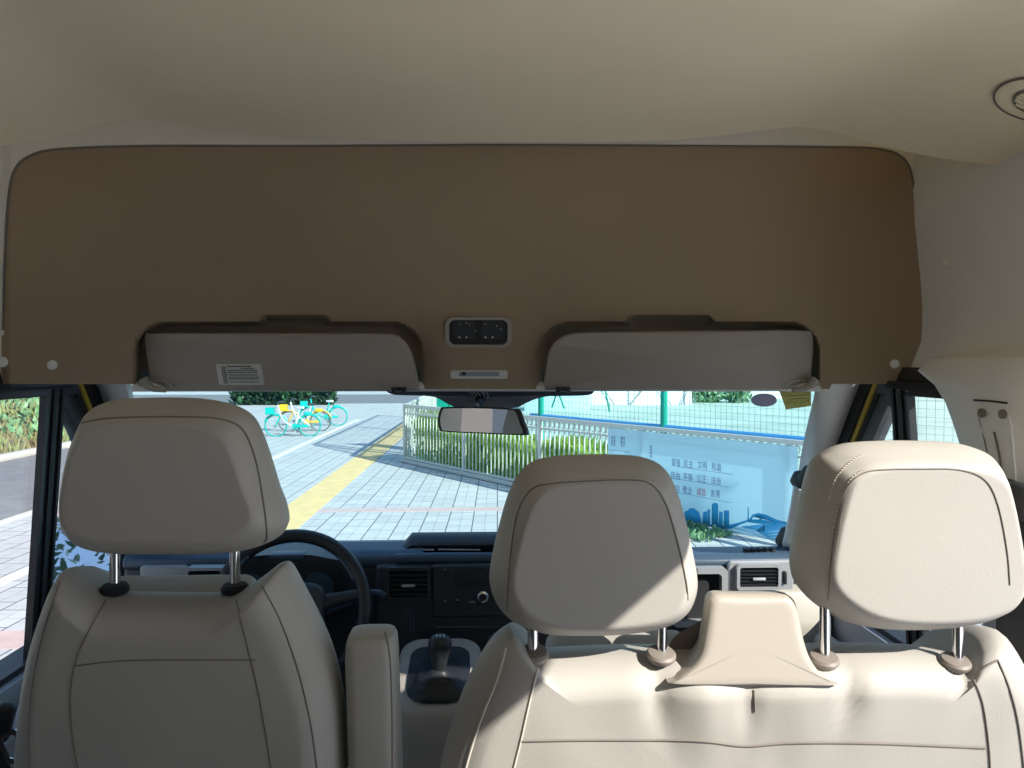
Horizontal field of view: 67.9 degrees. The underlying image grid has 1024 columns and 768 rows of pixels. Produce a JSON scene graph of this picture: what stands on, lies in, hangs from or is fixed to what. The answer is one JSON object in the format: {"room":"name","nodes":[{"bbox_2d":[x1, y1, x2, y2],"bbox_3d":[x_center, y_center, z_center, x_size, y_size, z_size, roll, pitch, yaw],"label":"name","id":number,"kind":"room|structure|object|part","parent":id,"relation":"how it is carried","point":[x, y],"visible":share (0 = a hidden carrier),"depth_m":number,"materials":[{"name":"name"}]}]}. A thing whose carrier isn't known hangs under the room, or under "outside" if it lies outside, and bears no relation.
{"room":"vehicle interior","nodes":[
{"label":"vehicle interior","id":0,"kind":"room"},
{"bbox_2d":[0,146,7,366],"bbox_3d":[-0.809,0.069,-0.322,0.114,0.960,3.420,0,2,-2],"label":"wall","id":1,"kind":"structure","parent":0,"point":[3,361],"depth_m":1.23,"materials":[{"name":"white plastic"}]},
{"bbox_2d":[0,373,125,767],"bbox_3d":[-0.915,0.613,1.446,0.212,1.290,1.070,0,2,-2],"label":"door","id":2,"kind":"structure","parent":1,"relation":"in","point":[59,406],"depth_m":1.39,"materials":[{"name":"grey plastic"}]},
{"bbox_3d":[-0.828,0.566,1.333,0.049,0.052,0.702,0,2,-2],"label":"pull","id":3,"kind":"part","parent":2,"relation":"part of","materials":[{"name":"grey plastic"}]},
{"bbox_3d":[-0.901,0.547,1.420,0.078,0.065,1.020,0,2,-2],"label":"window sill","id":4,"kind":"part","parent":2,"relation":"part of","materials":[{"name":"grey plastic"}]},
{"bbox_2d":[53,517,125,583],"bbox_3d":[-1.040,0.467,1.915,0.296,0.268,0.172,0,2,-2],"label":"mirror","id":5,"kind":"object","parent":2,"relation":"attached to","point":[67,554],"visible":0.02,"depth_m":1.88,"materials":[{"name":"blue mirror"}]},
{"bbox_2d":[75,384,103,415],"bbox_3d":[-0.883,0.275,1.483,0.097,0.605,1.162,0,2,-4],"label":"door frame","id":6,"kind":"structure","parent":1,"relation":"attached to","point":[92,390],"depth_m":1.52,"materials":[{"name":"black rubber"}]},
{"bbox_2d":[0,119,922,391],"bbox_3d":[-0.035,-0.252,1.450,1.663,0.541,0.347,0,2,-2],"label":"panel","id":7,"kind":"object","parent":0,"point":[113,234],"depth_m":1.40,"materials":[{"name":"plastic"}]},
{"bbox_2d":[96,384,133,402],"bbox_3d":[-0.890,0.264,1.796,0.102,0.599,0.702,0,2,-17],"label":"pillar","id":8,"kind":"structure","parent":7,"relation":"attached to","point":[109,392],"depth_m":1.51,"materials":[{"name":"white plastic"}]},
{"bbox_2d":[138,333,419,392],"bbox_3d":[-0.445,-0.041,1.470,0.534,0.115,0.067,0,2,-2],"label":"sun visor","id":9,"kind":"object","parent":7,"relation":"attached to","point":[176,361],"visible":1,"depth_m":1.46,"materials":[{"name":"beige plastic"}]},
{"bbox_3d":[-0.686,0.001,1.448,0.050,0.032,0.020,0,2,-2],"label":"hinge arm","id":10,"kind":"part","parent":9,"relation":"part of","materials":[{"name":"beige plastic"}]},
{"bbox_2d":[445,316,511,347],"bbox_3d":[-0.066,-0.102,1.491,0.130,0.063,0.028,0,2,-2],"label":"console","id":11,"kind":"object","parent":7,"relation":"attached to","point":[460,331],"visible":1,"depth_m":1.49,"materials":[{"name":"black plastic"}]},
{"bbox_2d":[449,320,507,343],"bbox_3d":[-0.066,-0.103,1.494,0.116,0.051,0.019,0,2,-2],"label":"switch","id":12,"kind":"object","parent":11,"relation":"attached to","point":[460,331],"depth_m":1.49,"materials":[{"name":"grey plastic"}]},
{"bbox_2d":[450,370,507,378],"bbox_3d":[-0.066,-0.020,1.527,0.115,0.019,0.015,0,2,-2],"label":"dome lamp","id":13,"kind":"object","parent":7,"relation":"attached to","point":[454,374],"visible":1,"depth_m":1.52,"materials":[{"name":"white plastic"}]},
{"bbox_2d":[387,391,810,408],"bbox_3d":[-0.082,0.257,1.956,1.790,0.594,0.909,0,2,-2],"label":"window","id":14,"kind":"structure","parent":7,"relation":"in","point":[504,399],"depth_m":1.64,"materials":[{"name":"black glass"}]},
{"bbox_2d":[438,391,529,434],"bbox_3d":[-0.030,0.055,1.575,0.197,0.083,0.171,1,2,22],"label":"mirror","id":15,"kind":"object","parent":14,"relation":"attached to","point":[481,419],"visible":0.96,"depth_m":1.50,"materials":[{"name":"black mirror"}]},
{"bbox_3d":[-0.067,0.048,1.600,0.024,0.039,0.157,0,2,-2],"label":"stem","id":16,"kind":"part","parent":15,"relation":"part of","materials":[{"name":"black plastic"}]},
{"bbox_2d":[440,408,522,433],"bbox_3d":[-0.060,0.072,1.498,0.179,0.048,0.005,1,2,22],"label":"mirror glass","id":17,"kind":"object","parent":15,"relation":"attached to","point":[458,420],"depth_m":1.50,"materials":[{"name":"white"}]},
{"bbox_2d":[544,330,818,392],"bbox_3d":[0.335,-0.044,1.501,0.543,0.123,0.068,0,2,-2],"label":"sun visor","id":18,"kind":"object","parent":7,"relation":"attached to","point":[711,359],"visible":0.99,"depth_m":1.49,"materials":[{"name":"beige plastic"}]},
{"bbox_3d":[0.581,0.001,1.501,0.053,0.032,0.020,0,2,-2],"label":"hinge arm","id":19,"kind":"part","parent":18,"relation":"part of","materials":[{"name":"beige plastic"}]},
{"bbox_2d":[799,384,859,469],"bbox_3d":[0.750,0.262,1.860,0.113,0.599,0.707,0,2,13],"label":"pillar","id":20,"kind":"structure","parent":7,"relation":"attached to","point":[830,408],"depth_m":1.62,"materials":[{"name":"white plastic"}]},
{"bbox_2d":[775,465,807,548],"bbox_3d":[0.665,0.293,1.752,0.077,0.245,0.275,0,2,10],"label":"handle","id":21,"kind":"object","parent":20,"relation":"attached to","point":[783,538],"visible":0.32,"depth_m":1.68,"materials":[{"name":"white plastic"}]},
{"bbox_2d":[0,0,1023,164],"bbox_3d":[0.015,-0.358,-0.365,1.640,0.143,3.290,0,2,-2],"label":"ceiling","id":22,"kind":"structure","parent":0,"point":[922,77],"depth_m":0.98,"materials":[{"name":"fabric"}]},
{"bbox_2d":[993,78,1023,119],"bbox_3d":[0.663,-0.355,0.951,0.103,0.046,0.110,0,2,-2],"label":"ceiling vent","id":23,"kind":"object","parent":22,"relation":"in","point":[1008,97],"visible":1,"depth_m":0.97,"materials":[{"name":"plastic"}]},
{"bbox_2d":[911,150,1023,366],"bbox_3d":[0.839,0.067,-0.253,0.104,0.960,3.420,0,2,-2],"label":"wall","id":24,"kind":"structure","parent":0,"point":[969,217],"depth_m":1.24,"materials":[{"name":"white plastic"}]},
{"bbox_2d":[837,384,879,444],"bbox_3d":[0.757,0.273,1.527,0.096,0.605,1.112,0,2,0],"label":"door frame","id":25,"kind":"structure","parent":24,"relation":"attached to","point":[862,393],"depth_m":1.57,"materials":[{"name":"black rubber"}]},
{"bbox_2d":[813,367,942,644],"bbox_3d":[0.792,0.612,1.493,0.212,1.290,1.020,0,2,-2],"label":"door","id":26,"kind":"structure","parent":24,"relation":"in","point":[896,405],"depth_m":1.45,"materials":[{"name":"grey plastic"}]},
{"bbox_3d":[0.715,0.594,1.399,0.049,0.052,0.702,0,2,-2],"label":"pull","id":27,"kind":"part","parent":26,"relation":"part of","materials":[{"name":"plastic"}]},
{"bbox_3d":[0.781,0.545,1.466,0.078,0.065,0.970,0,2,-2],"label":"window sill","id":28,"kind":"part","parent":26,"relation":"part of","materials":[{"name":"grey plastic"}]},
{"bbox_2d":[918,350,1023,628],"bbox_3d":[0.782,0.583,1.146,0.214,1.268,0.419,0,2,-2],"label":"pillar","id":29,"kind":"structure","parent":24,"relation":"attached to","point":[982,392],"depth_m":1.10,"materials":[{"name":"white plastic"}]},
{"bbox_3d":[0.685,0.098,1.083,0.015,0.142,0.097,0,2,-2],"label":"belt plate","id":30,"kind":"part","parent":29,"relation":"part of","materials":[{"name":"white plastic"}]},
{"bbox_2d":[996,478,1023,663],"bbox_3d":[0.673,0.454,1.028,0.021,0.653,0.057,-1,2,-32],"label":"belt","id":31,"kind":"object","parent":29,"relation":"attached to","point":[1011,625],"visible":0.2,"depth_m":1.02,"materials":[{"name":"black fabric"}]},
{"bbox_3d":[-0.004,1.327,0.138,1.740,0.060,4.200,0,2,-2],"label":"floor","id":32,"kind":"structure","parent":0,"visible":0},
{"bbox_2d":[14,397,402,767],"bbox_3d":[-0.421,0.641,1.203,0.529,1.268,0.662,0,2,-2],"label":"seat","id":33,"kind":"object","parent":32,"relation":"on","point":[234,670],"visible":1,"depth_m":0.90,"materials":[{"name":"grey leather"}]},
{"bbox_2d":[0,702,17,767],"bbox_3d":[-0.666,0.513,1.001,0.071,0.183,0.037,0,2,-2],"label":"belt","id":34,"kind":"object","parent":33,"relation":"attached to","point":[8,710],"visible":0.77,"depth_m":1.00,"materials":[{"name":"black plastic"}]},
{"bbox_3d":[-0.492,0.240,0.943,0.014,0.081,0.013,0,2,-2],"label":"post","id":35,"kind":"part","parent":33,"relation":"part of","materials":[{"name":"silver metal"}]},
{"bbox_3d":[-0.440,0.536,1.007,0.446,0.633,0.233,0,2,-2],"label":"backrest","id":36,"kind":"part","parent":33,"relation":"part of","materials":[{"name":"beige leather"}]},
{"bbox_3d":[-0.346,0.241,0.949,0.014,0.083,0.013,0,2,-2],"label":"post","id":37,"kind":"part","parent":33,"relation":"part of","materials":[{"name":"silver metal"}]},
{"bbox_3d":[-0.179,0.522,1.015,0.062,0.420,0.158,0,2,-2],"label":"armrest","id":38,"kind":"part","parent":33,"relation":"part of","materials":[{"name":"beige leather"}]},
{"bbox_2d":[399,638,480,767],"bbox_3d":[-0.147,0.900,1.554,0.210,0.710,0.255,0,2,-2],"label":"console","id":39,"kind":"object","parent":32,"relation":"on","point":[425,727],"visible":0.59,"depth_m":1.43,"materials":[{"name":"beige plastic"}]},
{"bbox_2d":[406,633,468,703],"bbox_3d":[-0.146,0.545,1.512,0.124,0.118,0.141,0,2,-2],"label":"lever","id":40,"kind":"object","parent":39,"relation":"on","point":[439,676],"visible":0.98,"depth_m":1.47,"materials":[{"name":"black"}]},
{"bbox_3d":[-0.140,0.526,1.481,0.047,0.075,0.047,0,2,-2],"label":"knob","id":41,"kind":"part","parent":40,"relation":"part of","materials":[{"name":"black plastic"}]},
{"bbox_3d":[-0.146,0.578,1.522,0.122,0.052,0.143,0,2,-2],"label":"boot frame","id":42,"kind":"part","parent":39,"relation":"part of","materials":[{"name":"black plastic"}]},
{"bbox_2d":[123,532,831,765],"bbox_3d":[-0.083,0.644,1.998,1.600,0.596,0.640,0,2,-2],"label":"dashboard","id":43,"kind":"object","parent":32,"relation":"on","point":[433,583],"visible":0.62,"depth_m":1.71,"materials":[{"name":"grey plastic"}]},
{"bbox_2d":[185,564,225,574],"bbox_3d":[-0.667,0.427,1.681,0.102,0.048,0.030,0,2,-2],"label":"air vent","id":44,"kind":"object","parent":43,"relation":"attached to","point":[190,569],"depth_m":1.67,"materials":[{"name":"black plastic"}]},
{"bbox_2d":[218,543,357,606],"bbox_3d":[-0.510,0.446,1.829,0.320,0.148,0.290,0,2,-2],"label":"hood","id":45,"kind":"object","parent":43,"relation":"attached to","point":[314,564],"depth_m":1.68,"materials":[{"name":"grey plastic"}]},
{"bbox_3d":[-0.504,0.451,1.685,0.270,0.110,0.006,0,2,-2],"label":"instrument glass","id":46,"kind":"part","parent":43,"relation":"part of","materials":[{"name":"glass"}]},
{"bbox_2d":[219,529,385,673],"bbox_3d":[-0.457,0.476,1.617,0.310,0.318,0.269,1,2,28],"label":"steering wheel","id":47,"kind":"object","parent":43,"relation":"attached to","point":[326,603],"visible":0.39,"depth_m":1.62,"materials":[{"name":"black plastic"}]},
{"bbox_2d":[386,564,430,600],"bbox_3d":[-0.223,0.444,1.701,0.115,0.073,0.030,0,2,-2],"label":"air vent","id":48,"kind":"object","parent":43,"relation":"attached to","point":[404,582],"depth_m":1.69,"materials":[{"name":"black plastic"}]},
{"bbox_2d":[403,532,496,552],"bbox_3d":[-0.080,0.426,1.934,0.378,0.156,0.354,0,2,-2],"label":"tray","id":49,"kind":"object","parent":43,"relation":"on","point":[417,542],"depth_m":1.77,"materials":[{"name":"black plastic"}]},
{"bbox_3d":[-0.065,0.472,1.692,0.016,0.016,0.015,0,2,-2],"label":"radio knob","id":50,"kind":"part","parent":43,"relation":"part of","materials":[{"name":"black plastic"}]},
{"bbox_3d":[0.428,0.486,1.742,0.126,0.135,0.025,0,2,-2],"label":"storage frame","id":51,"kind":"part","parent":43,"relation":"part of","materials":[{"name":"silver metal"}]},
{"bbox_2d":[735,563,786,590],"bbox_3d":[0.570,0.440,1.744,0.118,0.059,0.030,0,2,-2],"label":"air vent","id":52,"kind":"object","parent":43,"relation":"attached to","point":[748,576],"depth_m":1.73,"materials":[{"name":"black plastic"}]},
{"bbox_2d":[440,440,1023,767],"bbox_3d":[0.305,0.668,1.233,0.862,1.213,0.665,0,2,-2],"label":"passenger seat","id":53,"kind":"object","parent":32,"relation":"on","point":[592,553],"visible":0.97,"depth_m":0.92,"materials":[{"name":"beige leather"}]},
{"bbox_3d":[0.026,0.323,0.937,0.013,0.055,0.013,0,2,-2],"label":"post","id":54,"kind":"part","parent":53,"relation":"part of","materials":[{"name":"silver metal"}]},
{"bbox_3d":[0.186,0.323,0.943,0.013,0.061,0.013,0,2,-2],"label":"post","id":55,"kind":"part","parent":53,"relation":"part of","materials":[{"name":"silver metal"}]},
{"bbox_3d":[0.316,0.582,1.030,0.857,0.560,0.222,0,2,-2],"label":"backrest","id":56,"kind":"part","parent":53,"relation":"part of","materials":[{"name":"beige leather"}]},
{"bbox_2d":[666,590,837,684],"bbox_3d":[0.289,0.354,0.983,0.209,0.193,0.141,0,2,-2],"label":"housing","id":57,"kind":"object","parent":53,"relation":"on","point":[740,637],"visible":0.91,"depth_m":0.92,"materials":[{"name":"beige plastic"}]},
{"bbox_3d":[0.392,0.319,0.952,0.014,0.083,0.013,0,2,-2],"label":"post","id":58,"kind":"part","parent":53,"relation":"part of","materials":[{"name":"silver metal"}]},
{"bbox_3d":[0.563,0.331,0.960,0.014,0.076,0.013,0,2,-2],"label":"post","id":59,"kind":"part","parent":53,"relation":"part of","materials":[{"name":"silver metal"}]},
{"label":"outside","id":60,"kind":"structure","parent":0,"visible":0},
{"bbox_2d":[417,391,958,476],"bbox_3d":[18.004,1.009,32.493,41.294,0.020,56.671,0,2,-2],"label":"court surface","id":61,"kind":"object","parent":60,"point":[778,413],"depth_m":26.56,"materials":[{"name":"teal"}]},
{"bbox_2d":[411,409,607,477],"bbox_3d":[-0.106,1.042,12.841,0.814,1.102,5.523,-1,2,-37],"label":"hedge","id":62,"kind":"object","parent":61,"relation":"on","point":[474,434],"visible":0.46,"depth_m":12.75,"materials":[{"name":"green plant"}]},
{"bbox_2d":[524,395,589,410],"bbox_3d":[1.784,-0.372,30.104,2.600,2.900,0.300,0,2,-2],"label":"board","id":63,"kind":"object","parent":61,"relation":"on","point":[574,405],"visible":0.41,"depth_m":30.00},
{"bbox_2d":[448,391,953,446],"bbox_3d":[2.038,0.128,10.610,0.138,3.030,11.069,-1,2,-37],"label":"mesh fence","id":64,"kind":"object","parent":61,"relation":"on","point":[664,396],"visible":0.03,"depth_m":10.48,"materials":[{"name":"green metal"}]},
{"bbox_3d":[0.485,0.067,12.702,0.140,3.030,0.140,0,2,-2],"label":"post","id":65,"kind":"part","parent":64,"relation":"part of","materials":[{"name":"green metal"}]},
{"bbox_3d":[2.105,0.130,10.520,0.140,3.030,0.140,0,2,-2],"label":"post","id":66,"kind":"part","parent":64,"relation":"part of","materials":[{"name":"green metal"}]},
{"bbox_3d":[2.833,0.628,9.553,0.084,0.090,8.400,-1,2,-37],"label":"blue rail","id":67,"kind":"part","parent":64,"relation":"part of","materials":[{"name":"blue metal"}]},
{"bbox_2d":[692,391,725,402],"bbox_3d":[9.331,-0.371,36.518,2.231,2.599,2.086,0,2,-2],"label":"shrub","id":68,"kind":"object","parent":61,"relation":"on","point":[703,395],"visible":0.42,"depth_m":36.20,"materials":[{"name":"green plant"}]},
{"bbox_2d":[722,391,752,402],"bbox_3d":[10.841,-0.351,36.252,2.415,2.560,2.182,0,2,11],"label":"shrub","id":69,"kind":"object","parent":61,"relation":"on","point":[734,395],"visible":0.26,"depth_m":36.21,"materials":[{"name":"green plant"}]},
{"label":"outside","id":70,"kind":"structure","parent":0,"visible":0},
{"bbox_2d":[0,384,981,767],"bbox_3d":[-2.102,0.602,49.994,180.000,0.200,180.000,0,2,-2],"label":"ground","id":71,"kind":"structure","parent":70,"point":[388,482],"depth_m":11.36,"materials":[{"name":"tile"}]},
{"bbox_2d":[0,631,24,648],"bbox_3d":[-3.725,1.800,5.327,4.600,0.013,0.350,0,2,-2],"label":"band","id":72,"kind":"object","parent":71,"relation":"on","point":[8,639],"depth_m":5.33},
{"bbox_2d":[0,501,58,524],"bbox_3d":[-5.543,2.130,-6.179,0.120,0.030,47.000,0,2,-2],"label":"kerb edge","id":73,"kind":"structure","parent":71,"relation":"on","point":[27,513],"depth_m":9.46,"materials":[{"name":"beige stone"}]},
{"bbox_2d":[0,398,69,453],"bbox_3d":[-13.501,1.239,10.482,7.000,0.815,26.000,0,2,-2],"label":"grass bank","id":74,"kind":"object","parent":71,"relation":"on","point":[1,421],"visible":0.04,"depth_m":17.00,"materials":[{"name":"plant"}]},
{"bbox_2d":[0,397,65,443],"bbox_3d":[-12.316,0.745,19.840,3.776,1.204,6.450,0,2,-2],"label":"bush","id":75,"kind":"object","parent":74,"relation":"on","point":[21,414],"visible":0.24,"depth_m":18.17,"materials":[{"name":"green plant"}]},
{"bbox_2d":[0,441,70,461],"bbox_3d":[-9.243,2.017,-4.336,0.240,0.120,56.000,0,2,-2],"label":"kerb stone","id":76,"kind":"object","parent":71,"relation":"on","point":[32,451],"depth_m":15.47,"materials":[{"name":"beige stone"}]},
{"bbox_2d":[0,419,359,585],"bbox_3d":[-4.605,1.697,8.867,0.140,0.014,34.001,0,2,-2],"label":"painted line","id":77,"kind":"structure","parent":71,"relation":"on","point":[21,572],"depth_m":15.49,"materials":[{"name":"white paint"}]},
{"bbox_2d":[30,507,503,514],"bbox_3d":[-1.820,1.664,10.010,8.800,0.013,0.250,0,2,-2],"label":"band","id":78,"kind":"object","parent":71,"relation":"on","point":[443,508],"visible":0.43,"depth_m":10.04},
{"bbox_2d":[227,391,338,404],"bbox_3d":[-10.463,0.030,34.810,5.138,1.907,1.709,0,2,-2],"label":"hedge","id":79,"kind":"object","parent":71,"relation":"on","point":[251,397],"visible":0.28,"depth_m":34.40,"materials":[{"name":"green plant"}]},
{"bbox_2d":[264,401,320,436],"bbox_3d":[-5.747,0.919,19.925,1.476,0.938,0.494,0,2,-6],"label":"bicycle","id":80,"kind":"object","parent":71,"relation":"on","point":[270,411],"visible":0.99,"depth_m":19.89,"materials":[{"name":"teal metal"}]},
{"bbox_2d":[265,407,274,414],"bbox_3d":[-6.314,0.704,19.861,0.208,0.176,0.286,0,2,-6],"label":"basket","id":81,"kind":"object","parent":80,"relation":"on","point":[269,410],"depth_m":19.73,"materials":[{"name":"teal paint"}]},
{"bbox_3d":[-5.729,0.834,19.924,0.843,0.584,0.128,0,2,-6],"label":"frame","id":82,"kind":"part","parent":80,"relation":"part of","materials":[{"name":"white paint"}]},
{"bbox_2d":[278,398,330,431],"bbox_3d":[-5.829,0.877,21.373,1.476,0.938,0.494,0,2,-8],"label":"bicycle","id":83,"kind":"object","parent":71,"relation":"on","point":[283,407],"visible":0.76,"depth_m":21.34,"materials":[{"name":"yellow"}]},
{"bbox_2d":[279,404,287,410],"bbox_3d":[-6.393,0.663,21.286,0.208,0.176,0.286,0,2,-8],"label":"basket","id":84,"kind":"object","parent":83,"relation":"on","point":[283,407],"depth_m":21.15,"materials":[{"name":"yellow paint"}]},
{"bbox_3d":[-5.811,0.792,21.373,0.843,0.584,0.128,0,2,-8],"label":"frame","id":85,"kind":"part","parent":83,"relation":"part of","materials":[{"name":"white paint"}]},
{"bbox_2d":[299,395,347,425],"bbox_3d":[-5.758,0.824,23.213,1.476,0.938,0.494,0,2,-9],"label":"bicycle","id":86,"kind":"object","parent":71,"relation":"on","point":[302,403],"visible":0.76,"depth_m":23.20,"materials":[{"name":"teal metal"}]},
{"bbox_2d":[300,401,307,406],"bbox_3d":[-6.321,0.610,23.115,0.208,0.176,0.286,0,2,-9],"label":"basket","id":87,"kind":"object","parent":86,"relation":"on","point":[302,403],"depth_m":22.98,"materials":[{"name":"teal paint"}]},
{"bbox_3d":[-5.740,0.739,23.214,0.843,0.584,0.128,0,2,-9],"label":"frame","id":88,"kind":"part","parent":86,"relation":"part of","materials":[{"name":"teal paint"}]},
{"bbox_2d":[286,423,402,529],"bbox_3d":[-2.976,1.491,15.939,0.500,0.015,48.009,0,2,-2],"label":"tactile paving","id":89,"kind":"object","parent":71,"relation":"on","point":[306,505],"visible":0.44,"depth_m":12.27,"materials":[{"name":"yellow tile"}]},
{"bbox_2d":[405,396,436,456],"bbox_3d":[-2.164,0.823,19.343,0.055,1.135,9.028,0,2,-1],"label":"fence","id":90,"kind":"object","parent":71,"relation":"on","point":[423,400],"visible":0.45,"depth_m":16.78,"materials":[{"name":"grey metal"}]},
{"bbox_3d":[-2.165,0.280,19.341,0.050,0.050,9.000,0,2,-1],"label":"rail","id":91,"kind":"part","parent":90,"relation":"part of","materials":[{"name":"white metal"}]},
{"bbox_2d":[437,398,447,406],"bbox_3d":[-1.301,0.431,16.179,0.600,2.000,0.080,0,2,-2],"label":"board","id":92,"kind":"object","parent":71,"relation":"on","point":[440,403],"visible":0.04,"depth_m":16.13,"materials":[{"name":"teal metal"}]},
{"bbox_2d":[399,458,512,485],"bbox_3d":[-0.293,1.552,12.367,0.160,0.060,6.200,-1,2,-37],"label":"kerb","id":93,"kind":"object","parent":71,"relation":"on","point":[436,467],"visible":0.48,"depth_m":13.08,"materials":[{"name":"grey concrete"}]},
{"bbox_2d":[403,404,803,480],"bbox_3d":[0.826,1.069,10.845,0.055,1.135,9.809,-1,2,-37],"label":"fence","id":94,"kind":"object","parent":93,"relation":"on","point":[789,442],"visible":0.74,"depth_m":11.54,"materials":[{"name":"grey metal"}]},
{"bbox_3d":[-2.081,0.958,14.759,0.055,1.130,0.055,-1,2,-37],"label":"fence post","id":95,"kind":"part","parent":94,"relation":"part of","materials":[{"name":"white metal"}]},
{"bbox_3d":[0.834,1.536,10.847,0.035,0.035,9.781,-1,2,-37],"label":"rail","id":96,"kind":"part","parent":94,"relation":"part of","materials":[{"name":"white metal"}]},
{"bbox_3d":[-0.830,1.007,13.074,0.055,1.130,0.055,-1,2,-37],"label":"fence post","id":97,"kind":"part","parent":94,"relation":"part of","materials":[{"name":"white metal"}]},
{"bbox_3d":[0.422,1.056,11.388,0.055,1.130,0.055,-1,2,-37],"label":"fence post","id":98,"kind":"part","parent":94,"relation":"part of","materials":[{"name":"white metal"}]},
{"bbox_3d":[0.834,0.677,10.822,0.030,0.030,9.781,-1,2,-37],"label":"rail","id":99,"kind":"part","parent":94,"relation":"part of","materials":[{"name":"white metal"}]},
{"bbox_3d":[0.834,0.527,10.818,0.050,0.050,9.781,-1,2,-37],"label":"rail","id":100,"kind":"part","parent":94,"relation":"part of","materials":[{"name":"white metal"}]},
{"bbox_2d":[608,428,797,540],"bbox_3d":[2.122,1.189,9.030,0.007,1.140,2.814,-1,2,-37],"label":"billboard","id":101,"kind":"object","parent":94,"relation":"attached to","point":[742,487],"visible":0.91,"depth_m":8.62,"materials":[{"name":"blue"}]},
{"bbox_2d":[611,436,651,456],"bbox_3d":[2.044,1.230,9.130,0.001,1.051,2.522,-1,2,-37],"label":"print","id":102,"kind":"object","parent":101,"relation":"attached to","point":[641,446],"depth_m":9.78,"materials":[{"name":"blue paint"}]},
{"bbox_2d":[671,458,720,497],"bbox_3d":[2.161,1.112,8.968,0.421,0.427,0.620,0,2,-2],"label":"print","id":103,"kind":"object","parent":101,"relation":"on","point":[691,477],"depth_m":8.95,"materials":[{"name":"blue paint"}]},
{"bbox_2d":[677,466,732,502],"bbox_3d":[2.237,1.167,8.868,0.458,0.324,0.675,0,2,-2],"label":"print","id":104,"kind":"object","parent":101,"relation":"on","point":[713,485],"depth_m":8.85,"materials":[{"name":"blue paint"}]},
{"bbox_2d":[684,503,786,529],"bbox_3d":[2.479,1.506,8.552,0.001,0.309,1.406,-1,2,-37],"label":"print","id":105,"kind":"object","parent":101,"relation":"on","point":[732,516],"depth_m":8.50,"materials":[{"name":"blue"}]},
{"bbox_2d":[728,527,766,537],"bbox_3d":[2.449,1.623,8.596,0.001,0.070,1.252,-1,2,-37],"label":"print","id":106,"kind":"object","parent":101,"relation":"on","point":[759,532],"depth_m":8.35,"materials":[{"name":"blue"}]},
{"bbox_2d":[741,524,785,540],"bbox_3d":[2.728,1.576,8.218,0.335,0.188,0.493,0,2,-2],"label":"print","id":107,"kind":"object","parent":101,"relation":"on","point":[766,531],"depth_m":8.23,"materials":[{"name":"blue"}]},
{"bbox_3d":[2.925,1.153,8.017,0.055,1.130,0.055,-1,2,-37],"label":"fence post","id":108,"kind":"part","parent":94,"relation":"part of","materials":[{"name":"white metal"}]},
{"bbox_2d":[591,391,691,404],"bbox_3d":[5.667,-1.258,38.137,4.642,5.094,8.230,0,2,-2],"label":"canopy tent","id":109,"kind":"object","parent":71,"relation":"on","point":[677,397],"visible":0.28,"depth_m":34.29,"materials":[{"name":"white fabric"}]},
{"bbox_2d":[686,519,733,540],"bbox_3d":[1.802,1.636,8.914,0.633,0.135,1.546,-1,2,-37],"label":"ground cover","id":110,"kind":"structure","parent":71,"relation":"on","point":[697,531],"depth_m":8.49,"materials":[{"name":"green plant"}]},
{"bbox_2d":[744,391,781,397],"bbox_3d":[13.531,-0.277,40.614,4.200,2.200,0.300,0,2,-2],"label":"board","id":111,"kind":"object","parent":71,"relation":"on","point":[754,392],"visible":0.02,"depth_m":40.48,"materials":[{"name":"white fabric"}]},
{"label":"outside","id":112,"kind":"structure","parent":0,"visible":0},
{"bbox_2d":[0,448,68,519],"bbox_3d":[-7.306,2.143,-6.504,3.450,0.013,47.500,0,2,-2],"label":"roadway","id":113,"kind":"structure","parent":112,"point":[17,476],"depth_m":12.08,"materials":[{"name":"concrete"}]},
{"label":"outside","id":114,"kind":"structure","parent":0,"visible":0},
{"bbox_2d":[133,394,420,403],"bbox_3d":[-14.713,0.781,40.457,54.000,0.014,10.000,0,2,-2],"label":"roadway","id":115,"kind":"structure","parent":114,"point":[343,398],"depth_m":41.65,"materials":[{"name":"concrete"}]}
]}

